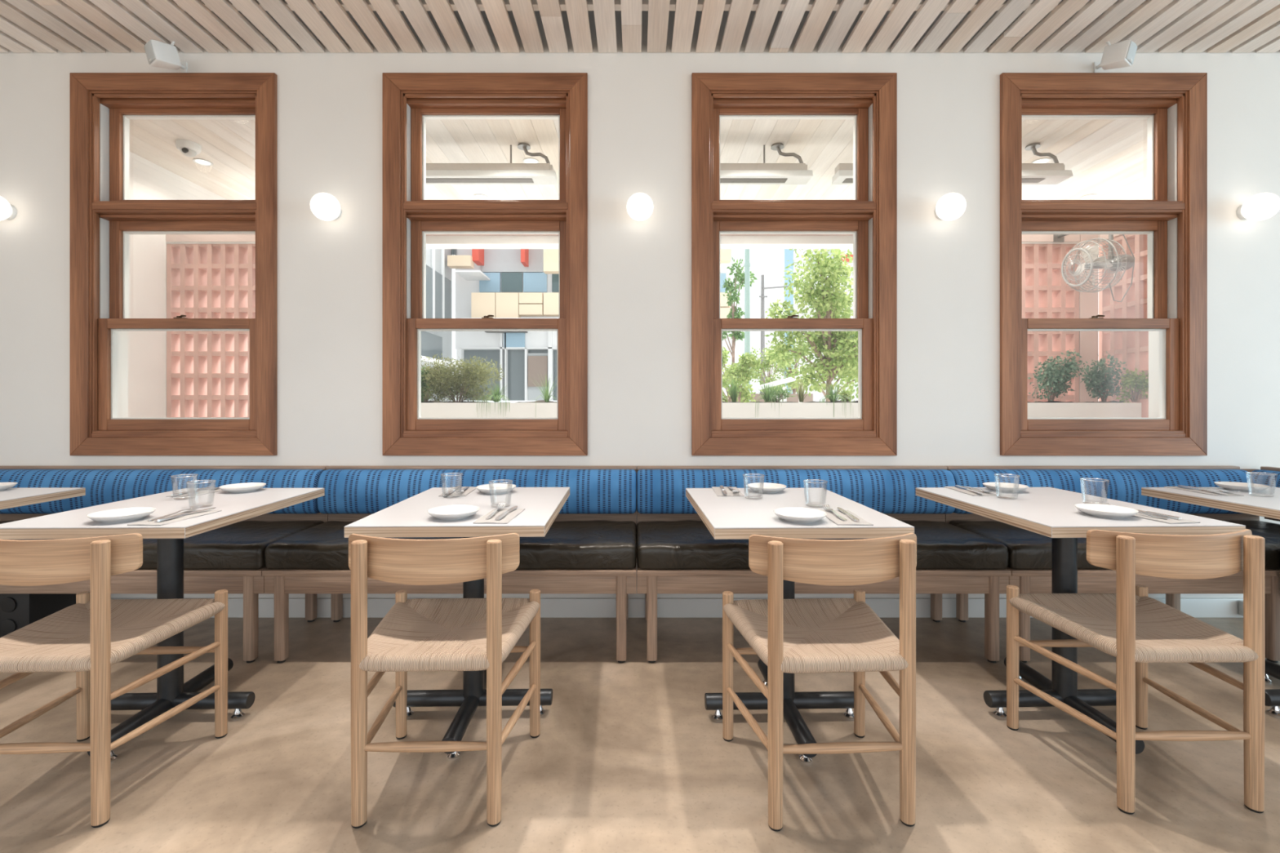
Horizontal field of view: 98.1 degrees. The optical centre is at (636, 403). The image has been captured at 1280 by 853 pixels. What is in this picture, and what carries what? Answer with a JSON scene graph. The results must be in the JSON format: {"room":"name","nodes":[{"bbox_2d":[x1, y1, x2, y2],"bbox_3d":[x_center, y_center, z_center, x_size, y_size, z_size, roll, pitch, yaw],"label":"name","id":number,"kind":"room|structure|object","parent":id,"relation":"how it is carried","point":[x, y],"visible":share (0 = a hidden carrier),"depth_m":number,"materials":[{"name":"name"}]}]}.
{"room":"cafe","nodes":[
{"label":"cafe","id":0,"kind":"room"},
{"bbox_2d":[128,151,226,417],"bbox_3d":[-3.650,-0.325,4.350,0.200,2.880,2.500,0,0,0],"label":"wall","id":1,"kind":"structure","parent":0,"point":[147,350],"depth_m":4.05,"materials":[{"name":"white paint"}]},
{"bbox_2d":[165,234,255,417],"bbox_3d":[-2.969,-0.104,4.245,1.156,2.472,0.122,0,0,0],"label":"wall","id":2,"kind":"structure","parent":0,"point":[208,372],"depth_m":4.19,"materials":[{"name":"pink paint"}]},
{"bbox_2d":[129,119,1146,199],"bbox_3d":[0.250,-1.890,4.050,10.500,0.250,1.900,0,0,0],"label":"ceiling","id":3,"kind":"structure","parent":0,"point":[1107,158],"depth_m":3.91,"materials":[{"name":"brown wood"}]},
{"bbox_2d":[175,138,201,156],"bbox_3d":[-3.050,-1.722,3.780,0.136,0.085,0.136,0,0,0],"label":"dome camera","id":4,"kind":"object","parent":3,"relation":"attached to","point":[188,148],"visible":1,"depth_m":3.74,"materials":[{"name":"white plastic"}]},
{"bbox_2d":[426,142,557,184],"bbox_3d":[-1.335,-1.643,3.800,1.570,0.244,0.149,0,0,0],"label":"patio heater","id":5,"kind":"object","parent":3,"relation":"hanging from","point":[510,173],"visible":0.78,"depth_m":3.75,"materials":[{"name":"silver metal"}]},
{"bbox_2d":[720,142,813,184],"bbox_3d":[0.398,-1.643,3.800,1.570,0.244,0.149,0,0,0],"label":"patio heater","id":6,"kind":"object","parent":3,"relation":"hanging from","point":[763,173],"visible":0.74,"depth_m":3.75,"materials":[{"name":"silver metal"}]},
{"bbox_2d":[831,142,1073,184],"bbox_3d":[2.145,-1.643,3.800,1.570,0.244,0.149,0,0,0],"label":"patio heater","id":7,"kind":"object","parent":3,"relation":"hanging from","point":[1055,173],"visible":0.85,"depth_m":3.75,"materials":[{"name":"silver metal"}]},
{"bbox_2d":[0,10,1279,598],"bbox_3d":[2.000,-0.535,3.000,14.000,3.300,0.200,0,0,0],"label":"wall","id":8,"kind":"structure","parent":0,"point":[330,104],"depth_m":2.90,"materials":[{"name":"white paint"}]},
{"bbox_2d":[0,195,17,220],"bbox_3d":[-3.275,-0.997,2.826,0.136,0.136,0.148,0,0,0],"label":"wall sconce","id":9,"kind":"object","parent":8,"relation":"attached to","point":[7,211],"visible":1,"depth_m":2.84,"materials":[{"name":"white glass"}]},
{"bbox_2d":[143,39,187,72],"bbox_3d":[-2.337,-1.756,2.783,0.117,0.188,0.227,0,0,11],"label":"wall speaker","id":10,"kind":"object","parent":8,"relation":"attached to","point":[159,54],"visible":0.98,"depth_m":2.72,"materials":[{"name":"white plastic"}]},
{"bbox_2d":[143,40,155,64],"bbox_3d":[-2.368,-1.705,2.699,0.088,0.078,0.026,0,0,34],"label":"grille","id":11,"kind":"object","parent":10,"relation":"attached to","point":[150,46],"depth_m":2.69,"materials":[{"name":"white plastic"}]},
{"bbox_2d":[70,72,277,455],"bbox_3d":[-2.408,-0.721,2.989,1.063,1.986,0.222,0,0,0],"label":"window","id":12,"kind":"structure","parent":8,"relation":"in","point":[104,216],"depth_m":2.89,"materials":[{"name":"brown wood"}]},
{"bbox_2d":[310,192,342,221],"bbox_3d":[-1.580,-0.997,2.826,0.136,0.136,0.148,0,0,0],"label":"wall sconce","id":13,"kind":"object","parent":8,"relation":"attached to","point":[324,206],"visible":1,"depth_m":2.78,"materials":[{"name":"white glass"}]},
{"bbox_2d":[382,72,587,455],"bbox_3d":[-0.787,-0.721,2.989,1.063,1.986,0.222,0,0,0],"label":"window","id":14,"kind":"structure","parent":8,"relation":"in","point":[409,100],"depth_m":2.89,"materials":[{"name":"brown wood"}]},
{"bbox_2d":[626,192,653,221],"bbox_3d":[0.017,-0.997,2.826,0.136,0.136,0.148,0,0,0],"label":"wall sconce","id":15,"kind":"object","parent":8,"relation":"attached to","point":[639,205],"visible":1,"depth_m":2.77,"materials":[{"name":"white glass"}]},
{"bbox_2d":[111,598,1243,617],"bbox_3d":[-0.700,1.066,2.892,8.600,0.098,0.016,0,0,0],"label":"baseboard","id":16,"kind":"structure","parent":8,"relation":"attached to","point":[376,607],"depth_m":2.88,"materials":[{"name":"white paint"}]},
{"bbox_2d":[691,72,897,455],"bbox_3d":[0.818,-0.721,2.989,1.063,1.986,0.222,0,0,0],"label":"window","id":17,"kind":"structure","parent":8,"relation":"in","point":[869,100],"depth_m":2.89,"materials":[{"name":"brown wood"}]},
{"bbox_2d":[934,192,966,221],"bbox_3d":[1.595,-0.997,2.826,0.136,0.136,0.148,0,0,0],"label":"wall sconce","id":18,"kind":"object","parent":8,"relation":"attached to","point":[950,206],"visible":1,"depth_m":2.78,"materials":[{"name":"white glass"}]},
{"bbox_2d":[1000,72,1207,455],"bbox_3d":[2.427,-0.721,2.989,1.063,1.986,0.222,0,0,0],"label":"window","id":19,"kind":"structure","parent":8,"relation":"in","point":[1173,216],"depth_m":2.89,"materials":[{"name":"brown wood"}]},
{"bbox_2d":[1093,39,1137,72],"bbox_3d":[2.377,-1.756,2.783,0.117,0.188,0.227,0,0,-11],"label":"wall speaker","id":20,"kind":"object","parent":8,"relation":"attached to","point":[1122,54],"visible":0.99,"depth_m":2.72,"materials":[{"name":"white plastic"}]},
{"bbox_2d":[1125,40,1137,64],"bbox_3d":[2.408,-1.705,2.699,0.088,0.078,0.026,0,0,-34],"label":"grille","id":21,"kind":"object","parent":20,"relation":"attached to","point":[1131,46],"depth_m":2.69,"materials":[{"name":"white plastic"}]},
{"bbox_2d":[1235,192,1279,221],"bbox_3d":[3.170,-0.997,2.826,0.136,0.136,0.148,0,0,0],"label":"wall sconce","id":22,"kind":"object","parent":8,"relation":"attached to","point":[1263,206],"visible":1,"depth_m":2.79,"materials":[{"name":"white glass"}]},
{"bbox_2d":[0,617,1279,852],"bbox_3d":[0.000,1.175,-2.450,18.000,0.120,11.100,0,0,0],"label":"floor","id":23,"kind":"structure","parent":0,"point":[629,756],"depth_m":1.71,"materials":[{"name":"concrete"}]},
{"bbox_2d":[0,593,76,637],"bbox_3d":[-2.970,0.980,2.675,0.360,0.270,0.269,0,0,0],"label":"equipment case","id":24,"kind":"object","parent":23,"relation":"on","point":[17,611],"visible":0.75,"depth_m":2.55,"materials":[{"name":"black"}]},
{"bbox_2d":[0,487,85,509],"bbox_3d":[-2.710,0.743,2.045,0.600,0.745,0.770,0,0,-1],"label":"dining table","id":25,"kind":"object","parent":23,"relation":"on","point":[10,497],"visible":1,"depth_m":2.29,"materials":[{"name":"grey laminate"}]},
{"bbox_2d":[0,533,227,827],"bbox_3d":[-1.607,0.737,1.659,0.481,0.756,0.428,0,0,-2],"label":"dining chair","id":26,"kind":"object","parent":23,"relation":"on","point":[86,637],"visible":1,"depth_m":1.51,"materials":[{"name":"brown wood"}]},
{"bbox_2d":[0,488,324,761],"bbox_3d":[-1.655,0.743,2.035,0.600,0.745,0.770,0,0,-1],"label":"dining table","id":27,"kind":"object","parent":23,"relation":"on","point":[171,691],"visible":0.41,"depth_m":1.94,"materials":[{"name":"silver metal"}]},
{"bbox_2d":[86,506,155,523],"bbox_3d":[-1.632,0.358,1.762,0.162,0.024,0.162,0,0,0],"label":"plate","id":28,"kind":"object","parent":27,"relation":"on","point":[119,515],"visible":1,"depth_m":1.76,"materials":[{"name":"white ceramic"}]},
{"bbox_2d":[127,510,222,525],"bbox_3d":[-1.482,0.367,1.792,0.109,0.006,0.232,0,0,3],"label":"napkin","id":29,"kind":"object","parent":27,"relation":"on","point":[144,522],"visible":0.82,"depth_m":1.75,"materials":[{"name":"grey fabric"}]},
{"bbox_2d":[146,504,203,521],"bbox_3d":[-1.503,0.356,1.810,0.024,0.016,0.199,0,0,1],"label":"fork","id":30,"kind":"object","parent":29,"relation":"on","point":[196,506],"visible":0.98,"depth_m":1.81,"materials":[{"name":"silver metal"}]},
{"bbox_2d":[154,506,216,521],"bbox_3d":[-1.463,0.360,1.810,0.018,0.007,0.218,0,0,5],"label":"table knife","id":31,"kind":"object","parent":29,"relation":"on","point":[206,509],"visible":1,"depth_m":1.77,"materials":[{"name":"silver metal"}]},
{"bbox_2d":[165,487,222,497],"bbox_3d":[-1.805,0.367,2.305,0.109,0.006,0.232,0,0,-1],"label":"napkin","id":32,"kind":"object","parent":27,"relation":"on","point":[207,491],"visible":0.63,"depth_m":2.24,"materials":[{"name":"grey fabric"}]},
{"bbox_2d":[218,482,266,493],"bbox_3d":[-1.655,0.358,2.335,0.162,0.024,0.162,0,0,0],"label":"plate","id":33,"kind":"object","parent":27,"relation":"on","point":[249,486],"visible":1,"depth_m":2.33,"materials":[{"name":"white ceramic"}]},
{"bbox_2d":[0,466,328,662],"bbox_3d":[-3.100,0.721,2.631,2.998,0.789,0.532,0,0,0],"label":"bench","id":34,"kind":"object","parent":23,"relation":"on","point":[230,557],"visible":0.47,"depth_m":2.76,"materials":[{"name":"blue fabric"}]},
{"bbox_2d":[0,520,324,569],"bbox_3d":[-3.100,0.654,2.620,2.996,0.120,0.509,0,0,0],"label":"seat cushion","id":35,"kind":"object","parent":34,"relation":"on","point":[240,545],"depth_m":2.39,"materials":[{"name":"black leather"}]},
{"bbox_2d":[0,469,324,513],"bbox_3d":[-3.100,0.450,2.817,2.996,0.219,0.116,0,0,0],"label":"cushion","id":36,"kind":"object","parent":34,"relation":"on","point":[102,486],"depth_m":2.77,"materials":[{"name":"blue fabric"}]},
{"bbox_2d":[348,533,540,828],"bbox_3d":[-0.560,0.737,1.667,0.481,0.756,0.428,0,0,-1],"label":"dining chair","id":37,"kind":"object","parent":23,"relation":"on","point":[419,634],"visible":1,"depth_m":1.47,"materials":[{"name":"brown wood"}]},
{"bbox_2d":[262,466,636,662],"bbox_3d":[-0.800,0.721,2.631,1.598,0.789,0.532,0,0,0],"label":"bench","id":38,"kind":"object","parent":23,"relation":"on","point":[590,546],"visible":0.64,"depth_m":2.49,"materials":[{"name":"blue fabric"}]},
{"bbox_2d":[264,520,635,569],"bbox_3d":[-0.800,0.654,2.620,1.596,0.119,0.510,0,0,0],"label":"seat cushion","id":39,"kind":"object","parent":38,"relation":"on","point":[567,544],"depth_m":2.38,"materials":[{"name":"black leather"}]},
{"bbox_2d":[316,469,635,513],"bbox_3d":[-0.800,0.450,2.817,1.596,0.219,0.116,0,0,0],"label":"cushion","id":40,"kind":"object","parent":38,"relation":"on","point":[346,491],"depth_m":2.77,"materials":[{"name":"blue fabric"}]},
{"bbox_2d":[344,487,569,759],"bbox_3d":[-0.586,0.743,2.057,0.600,0.745,0.770,0,0,-1],"label":"dining table","id":41,"kind":"object","parent":23,"relation":"on","point":[408,517],"visible":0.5,"depth_m":1.94,"materials":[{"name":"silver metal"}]},
{"bbox_2d":[426,505,479,519],"bbox_3d":[-0.594,0.358,1.805,0.162,0.024,0.162,0,0,0],"label":"plate","id":42,"kind":"object","parent":41,"relation":"on","point":[448,512],"visible":1,"depth_m":1.83,"materials":[{"name":"white ceramic"}]},
{"bbox_2d":[438,486,475,496],"bbox_3d":[-0.742,0.367,2.318,0.109,0.006,0.232,0,0,-5],"label":"napkin","id":43,"kind":"object","parent":41,"relation":"on","point":[470,489],"visible":0.76,"depth_m":2.27,"materials":[{"name":"grey fabric"}]},
{"bbox_2d":[475,483,515,493],"bbox_3d":[-0.583,0.358,2.305,0.162,0.024,0.162,0,0,0],"label":"plate","id":44,"kind":"object","parent":41,"relation":"on","point":[498,488],"visible":1,"depth_m":2.32,"materials":[{"name":"white ceramic"}]},
{"bbox_2d":[473,508,524,524],"bbox_3d":[-0.446,0.367,1.820,0.109,0.006,0.232,0,0,2],"label":"napkin","id":45,"kind":"object","parent":41,"relation":"on","point":[510,516],"visible":0.78,"depth_m":1.78,"materials":[{"name":"grey fabric"}]},
{"bbox_2d":[685,488,914,763],"bbox_3d":[0.522,0.743,2.038,0.600,0.745,0.770,0,0,-1],"label":"dining table","id":46,"kind":"object","parent":23,"relation":"on","point":[726,517],"visible":0.75,"depth_m":1.94,"materials":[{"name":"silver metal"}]},
{"bbox_2d":[711,486,744,496],"bbox_3d":[0.378,0.367,2.318,0.109,0.006,0.232,0,0,2],"label":"napkin","id":47,"kind":"object","parent":46,"relation":"on","point":[717,491],"visible":0.7,"depth_m":2.28,"materials":[{"name":"grey fabric"}]},
{"bbox_2d":[746,482,786,493],"bbox_3d":[0.545,0.358,2.330,0.162,0.024,0.162,0,0,0],"label":"plate","id":48,"kind":"object","parent":46,"relation":"on","point":[762,487],"visible":1,"depth_m":2.35,"materials":[{"name":"white ceramic"}]},
{"bbox_2d":[773,507,826,523],"bbox_3d":[0.517,0.358,1.760,0.162,0.024,0.162,0,0,0],"label":"plate","id":49,"kind":"object","parent":46,"relation":"on","point":[797,515],"visible":1,"depth_m":1.78,"materials":[{"name":"white ceramic"}]},
{"bbox_2d":[821,510,873,525],"bbox_3d":[0.668,0.367,1.795,0.109,0.006,0.232,0,0,3],"label":"napkin","id":50,"kind":"object","parent":46,"relation":"on","point":[830,515],"visible":0.75,"depth_m":1.75,"materials":[{"name":"grey fabric"}]},
{"bbox_2d":[722,533,916,831],"bbox_3d":[0.534,0.737,1.661,0.481,0.756,0.428,0,0,-3],"label":"dining chair","id":51,"kind":"object","parent":23,"relation":"on","point":[802,635],"visible":1,"depth_m":1.47,"materials":[{"name":"brown wood"}]},
{"bbox_2d":[636,466,1011,662],"bbox_3d":[0.800,0.721,2.631,1.598,0.789,0.532,0,0,0],"label":"bench","id":52,"kind":"object","parent":23,"relation":"on","point":[677,553],"visible":0.71,"depth_m":2.48,"materials":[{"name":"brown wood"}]},
{"bbox_2d":[636,469,955,513],"bbox_3d":[0.800,0.450,2.817,1.596,0.219,0.116,0,0,0],"label":"cushion","id":53,"kind":"object","parent":52,"relation":"on","point":[658,491],"depth_m":2.77,"materials":[{"name":"blue fabric"}]},
{"bbox_2d":[636,520,1008,569],"bbox_3d":[0.800,0.653,2.620,1.596,0.120,0.510,0,0,0],"label":"seat cushion","id":54,"kind":"object","parent":52,"relation":"on","point":[661,544],"depth_m":2.38,"materials":[{"name":"black leather"}]},
{"bbox_2d":[915,487,1245,754],"bbox_3d":[1.532,0.743,2.056,0.600,0.745,0.770,0,0,-2],"label":"dining table","id":55,"kind":"object","parent":23,"relation":"on","point":[1049,512],"visible":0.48,"depth_m":1.96,"materials":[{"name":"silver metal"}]},
{"bbox_2d":[943,486,1000,496],"bbox_3d":[1.402,0.367,2.330,0.109,0.006,0.232,0,0,3],"label":"napkin","id":56,"kind":"object","parent":55,"relation":"on","point":[966,491],"visible":0.73,"depth_m":2.28,"materials":[{"name":"grey fabric"}]},
{"bbox_2d":[982,482,1028,493],"bbox_3d":[1.556,0.358,2.345,0.162,0.024,0.162,0,0,0],"label":"plate","id":57,"kind":"object","parent":55,"relation":"on","point":[997,486],"visible":1,"depth_m":2.34,"materials":[{"name":"white ceramic"}]},
{"bbox_2d":[1074,503,1138,518],"bbox_3d":[1.545,0.358,1.830,0.162,0.024,0.162,0,0,0],"label":"plate","id":58,"kind":"object","parent":55,"relation":"on","point":[1107,511],"visible":1,"depth_m":1.83,"materials":[{"name":"white ceramic"}]},
{"bbox_2d":[1132,511,1199,524],"bbox_3d":[1.672,0.367,1.822,0.109,0.006,0.232,0,0,-7],"label":"napkin","id":59,"kind":"object","parent":55,"relation":"on","point":[1171,521],"visible":0.44,"depth_m":1.74,"materials":[{"name":"grey fabric"}]},
{"bbox_2d":[1136,509,1181,519],"bbox_3d":[1.688,0.360,1.843,0.018,0.007,0.218,0,0,-5],"label":"table knife","id":60,"kind":"object","parent":59,"relation":"on","point":[1146,512],"visible":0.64,"depth_m":1.78,"materials":[{"name":"silver metal"}]},
{"bbox_2d":[945,466,1279,662],"bbox_3d":[2.414,0.721,2.631,1.626,0.789,0.532,0,0,0],"label":"bench","id":61,"kind":"object","parent":23,"relation":"on","point":[1029,560],"visible":0.45,"depth_m":2.76,"materials":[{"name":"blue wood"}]},
{"bbox_2d":[949,469,1256,513],"bbox_3d":[2.353,0.450,2.817,1.501,0.219,0.116,0,0,0],"label":"cushion","id":62,"kind":"object","parent":61,"relation":"on","point":[1123,485],"depth_m":2.77,"materials":[{"name":"blue fabric"}]},
{"bbox_2d":[948,520,1279,569],"bbox_3d":[2.414,0.654,2.620,1.624,0.120,0.510,0,0,0],"label":"seat cushion","id":63,"kind":"object","parent":61,"relation":"on","point":[1027,549],"depth_m":2.42,"materials":[{"name":"black leather"}]},
{"bbox_2d":[1006,528,1264,814],"bbox_3d":[1.515,0.737,1.715,0.481,0.756,0.428,0,0,-1],"label":"dining chair","id":64,"kind":"object","parent":23,"relation":"on","point":[1128,625],"visible":1,"depth_m":1.53,"materials":[{"name":"brown wood"}]},
{"bbox_2d":[1141,487,1279,716],"bbox_3d":[2.525,0.743,2.062,0.600,0.745,0.770,0,0,-1],"label":"dining table","id":65,"kind":"object","parent":23,"relation":"on","point":[1267,507],"visible":0.63,"depth_m":2.16,"materials":[{"name":"beige wood"}]},
{"bbox_2d":[1164,486,1244,496],"bbox_3d":[2.372,0.367,2.330,0.109,0.006,0.232,0,0,3],"label":"napkin","id":66,"kind":"object","parent":65,"relation":"on","point":[1173,487],"visible":0.75,"depth_m":2.28,"materials":[{"name":"grey fabric"}]},
{"bbox_2d":[1213,481,1270,492],"bbox_3d":[2.575,0.358,2.365,0.162,0.024,0.162,0,0,0],"label":"plate","id":67,"kind":"object","parent":65,"relation":"on","point":[1241,486],"visible":0.99,"depth_m":2.35,"materials":[{"name":"white ceramic"}]},
{"bbox_2d":[1250,466,1279,577],"bbox_3d":[2.986,0.721,1.958,0.532,0.789,1.802,0,0,0],"label":"bench","id":68,"kind":"object","parent":23,"relation":"on","point":[1273,481],"visible":0.41,"depth_m":2.78,"materials":[{"name":"blue fabric"}]},
{"bbox_2d":[1250,469,1279,487],"bbox_3d":[3.172,0.450,1.958,0.116,0.219,1.801,0,0,0],"label":"cushion","id":69,"kind":"object","parent":68,"relation":"on","point":[1273,481],"depth_m":2.77,"materials":[{"name":"blue fabric"}]},
{"bbox_2d":[0,0,1279,52],"bbox_3d":[1.924,-1.999,0.850,14.152,0.340,4.100,0,0,0],"label":"ceiling","id":70,"kind":"structure","parent":0,"point":[25,25],"depth_m":2.69,"materials":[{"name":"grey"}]},
{"bbox_2d":[1022,234,1079,402],"bbox_3d":[3.016,-0.104,4.245,0.646,2.472,0.122,0,0,0],"label":"wall","id":71,"kind":"structure","parent":0,"point":[1046,294],"depth_m":4.19,"materials":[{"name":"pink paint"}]},
{"bbox_2d":[426,234,853,235],"bbox_3d":[0.175,-1.276,4.181,4.950,0.018,0.018,0,0,0],"label":"trim","id":72,"kind":"structure","parent":71,"relation":"attached to","point":[426,234],"depth_m":4.17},
{"bbox_2d":[1098,234,1148,417],"bbox_3d":[3.555,-0.104,3.680,0.122,2.472,1.054,0,0,0],"label":"wall","id":73,"kind":"structure","parent":0,"point":[1131,348],"depth_m":3.97,"materials":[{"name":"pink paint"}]},
{"bbox_3d":[0.000,1.175,4.550,12.000,0.120,2.900,0,0,0],"label":"floor","id":74,"kind":"structure","parent":0,"visible":0},
{"bbox_2d":[421,400,556,417],"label":"planter","id":75,"kind":"object","parent":74,"relation":"on","point":[430,409],"depth_m":3.74,"materials":[{"name":"concrete"}]},
{"bbox_2d":[421,366,440,401],"bbox_3d":[-1.519,-0.123,3.986,0.268,0.292,0.217,0,0,0],"label":"shrub","id":76,"kind":"object","parent":75,"relation":"in","point":[423,382],"visible":0.28,"depth_m":3.95,"materials":[{"name":"green plant"}]},
{"bbox_2d":[421,353,506,402],"bbox_3d":[-1.255,-0.165,3.943,0.624,0.371,0.308,0,0,-5],"label":"shrub","id":77,"kind":"object","parent":75,"relation":"in","point":[449,380],"visible":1,"depth_m":3.90,"materials":[{"name":"green plant"}]},
{"bbox_2d":[476,382,510,417],"bbox_3d":[-0.965,-0.005,3.779,0.223,0.290,0.203,0,0,0],"label":"grass","id":78,"kind":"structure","parent":75,"relation":"in","point":[496,395],"depth_m":3.79,"materials":[{"name":"green plant"}]},
{"bbox_2d":[527,372,556,407],"bbox_3d":[-0.604,-0.013,3.810,0.308,0.404,0.206,0,0,0],"label":"grass tuft","id":79,"kind":"object","parent":75,"relation":"in","point":[547,397],"visible":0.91,"depth_m":3.83,"materials":[{"name":"green plant"}]},
{"bbox_2d":[722,400,857,417],"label":"planter","id":80,"kind":"object","parent":74,"relation":"on","point":[811,409],"depth_m":3.74,"materials":[{"name":"concrete"}]},
{"bbox_2d":[722,378,745,402],"bbox_3d":[0.684,-0.100,3.881,0.191,0.185,0.107,0,0,0],"label":"grass tuft","id":81,"kind":"object","parent":80,"relation":"on","point":[734,393],"visible":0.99,"depth_m":3.87,"materials":[{"name":"green plant"}]},
{"bbox_2d":[746,377,788,417],"bbox_3d":[0.893,-0.012,3.796,0.330,0.318,0.219,0,0,0],"label":"grass tuft","id":82,"kind":"object","parent":80,"relation":"in","point":[767,395],"visible":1,"depth_m":3.80,"materials":[{"name":"green plant"}]},
{"bbox_2d":[760,385,795,402],"bbox_3d":[1.009,-0.060,3.936,0.262,0.151,0.166,0,0,0],"label":"shrub","id":83,"kind":"object","parent":80,"relation":"in","point":[783,394],"visible":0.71,"depth_m":3.92,"materials":[{"name":"green plant"}]},
{"bbox_2d":[791,378,812,402],"bbox_3d":[1.155,-0.094,3.883,0.160,0.174,0.090,0,0,0],"label":"dry grass","id":84,"kind":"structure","parent":80,"relation":"in","point":[801,391],"depth_m":3.87,"materials":[{"name":"green plant"}]},
{"bbox_2d":[819,380,853,417],"bbox_3d":[1.358,-0.004,3.803,0.251,0.314,0.209,0,0,0],"label":"grass","id":85,"kind":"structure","parent":80,"relation":"in","point":[833,397],"depth_m":3.81,"materials":[{"name":"green plant"}]},
{"bbox_2d":[836,387,854,401],"bbox_3d":[1.486,-0.052,3.940,0.153,0.128,0.125,0,0,0],"label":"shrub","id":86,"kind":"object","parent":80,"relation":"in","point":[845,393],"visible":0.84,"depth_m":3.92,"materials":[{"name":"green plant"}]},
{"bbox_2d":[1027,400,1141,417],"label":"planter","id":87,"kind":"object","parent":74,"relation":"on","point":[1051,409],"depth_m":3.74,"materials":[{"name":"concrete"}]},
{"bbox_2d":[1027,348,1084,401],"bbox_3d":[2.922,-0.190,3.929,0.349,0.378,0.269,0,0,0],"label":"shrub","id":88,"kind":"object","parent":87,"relation":"on","point":[1058,374],"visible":0.98,"depth_m":3.88,"materials":[{"name":"green plant"}]},
{"bbox_2d":[1079,351,1128,401],"bbox_3d":[3.283,-0.186,3.898,0.285,0.361,0.237,0,0,27],"label":"shrub","id":89,"kind":"object","parent":87,"relation":"on","point":[1097,377],"visible":0.98,"depth_m":3.89,"materials":[{"name":"green plant"}]},
{"bbox_2d":[1114,368,1148,402],"bbox_3d":[3.453,-0.111,3.841,0.217,0.263,0.202,0,0,30],"label":"shrub","id":90,"kind":"object","parent":87,"relation":"in","point":[1130,381],"visible":0.92,"depth_m":3.83,"materials":[{"name":"green plant"}]},
{"bbox_2d":[1079,234,1097,402],"bbox_3d":[3.413,-0.113,4.253,0.135,2.455,0.134,0,0,0],"label":"column","id":91,"kind":"object","parent":74,"relation":"on","point":[1088,301],"depth_m":4.19,"materials":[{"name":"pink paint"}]},
{"bbox_2d":[166,234,1099,248],"bbox_3d":[-0.030,-1.256,4.260,7.040,0.107,0.140,0,0,0],"label":"beam","id":92,"kind":"object","parent":91,"relation":"on","point":[433,242],"visible":0.14,"depth_m":4.19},
{"bbox_2d":[1053,234,1134,302],"bbox_3d":[3.134,-0.986,3.865,0.416,0.618,0.647,0,0,0],"label":"fan","id":93,"kind":"object","parent":92,"relation":"hanging from","point":[1114,262],"visible":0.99,"depth_m":3.70,"materials":[{"name":"silver metal"}]},
{"label":"outside","id":94,"kind":"structure","parent":0,"visible":0},
{"bbox_3d":[10.000,1.300,33.000,100.000,0.130,54.000,0,0,0],"label":"ground","id":95,"kind":"structure","parent":94,"visible":0},
{"bbox_2d":[421,248,457,401],"bbox_3d":[-6.510,-3.075,16.850,1.220,8.620,6.100,0,0,0],"label":"building","id":96,"kind":"structure","parent":95,"relation":"on","point":[438,274],"depth_m":18.39,"materials":[{"name":"grey"}]},
{"bbox_2d":[447,248,731,400],"bbox_3d":[-1.599,-4.309,22.300,10.017,8.428,7.400,0,0,0],"label":"apartment building","id":97,"kind":"structure","parent":95,"relation":"on","point":[501,283],"depth_m":19.90,"materials":[{"name":"white"}]},
{"bbox_2d":[722,346,753,402],"bbox_3d":[1.420,0.174,8.453,0.808,2.124,0.619,0,0,0],"label":"street tree","id":98,"kind":"object","parent":95,"relation":"on","point":[728,398],"visible":0.16,"depth_m":8.39,"materials":[{"name":"green plant"}]},
{"bbox_2d":[721,256,757,401],"bbox_3d":[2.000,-0.938,12.041,1.037,4.346,0.956,0,0,43],"label":"street tree","id":99,"kind":"object","parent":95,"relation":"on","point":[733,313],"visible":0.58,"depth_m":11.94,"materials":[{"name":"green plant"}]},
{"bbox_2d":[722,351,761,402],"bbox_3d":[1.296,0.287,7.157,0.541,1.897,0.514,0,0,-38],"label":"street tree","id":100,"kind":"object","parent":95,"relation":"on","point":[742,374],"visible":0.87,"depth_m":7.10,"materials":[{"name":"green plant"}]},
{"bbox_2d":[744,248,750,400],"bbox_3d":[1.993,-2.015,10.000,0.116,6.500,0.116,0,0,0],"label":"lamp post","id":101,"kind":"object","parent":95,"relation":"on","point":[747,251],"visible":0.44,"depth_m":9.96,"materials":[{"name":"grey metal"}]},
{"bbox_2d":[750,343,794,391],"bbox_3d":[3.490,-0.178,14.572,1.271,2.829,1.353,0,0,25],"label":"street tree","id":102,"kind":"object","parent":95,"relation":"on","point":[764,364],"visible":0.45,"depth_m":14.38,"materials":[{"name":"green plant"}]},
{"bbox_2d":[759,274,788,393],"bbox_3d":[4.914,-1.690,19.984,1.052,5.850,0.228,0,0,0],"label":"utility pole","id":103,"kind":"object","parent":95,"relation":"on","point":[762,296],"visible":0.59,"depth_m":19.94,"materials":[{"name":"grey metal"}]},
{"bbox_2d":[742,371,816,402],"bbox_3d":[3.185,0.270,12.000,1.570,1.930,1.200,0,0,0],"label":"shelter","id":104,"kind":"object","parent":95,"relation":"on","point":[807,398],"visible":0.16,"depth_m":12.50,"materials":[{"name":"white"}]},
{"bbox_2d":[772,342,809,393],"bbox_3d":[4.722,-0.320,16.913,1.232,3.114,1.772,0,0,-30],"label":"street tree","id":105,"kind":"object","parent":95,"relation":"on","point":[780,371],"visible":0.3,"depth_m":16.83,"materials":[{"name":"green plant"}]},
{"bbox_2d":[761,248,857,401],"bbox_3d":[13.182,-7.683,35.500,9.362,15.750,9.000,0,0,0],"label":"building","id":106,"kind":"structure","parent":95,"relation":"on","point":[774,261],"depth_m":34.01,"materials":[{"name":"white"}]},
{"bbox_2d":[764,248,857,401],"bbox_3d":[2.765,-0.580,7.931,1.886,3.633,1.742,0,0,-30],"label":"street tree","id":107,"kind":"object","parent":95,"relation":"on","point":[830,303],"visible":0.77,"depth_m":7.81,"materials":[{"name":"green plant"}]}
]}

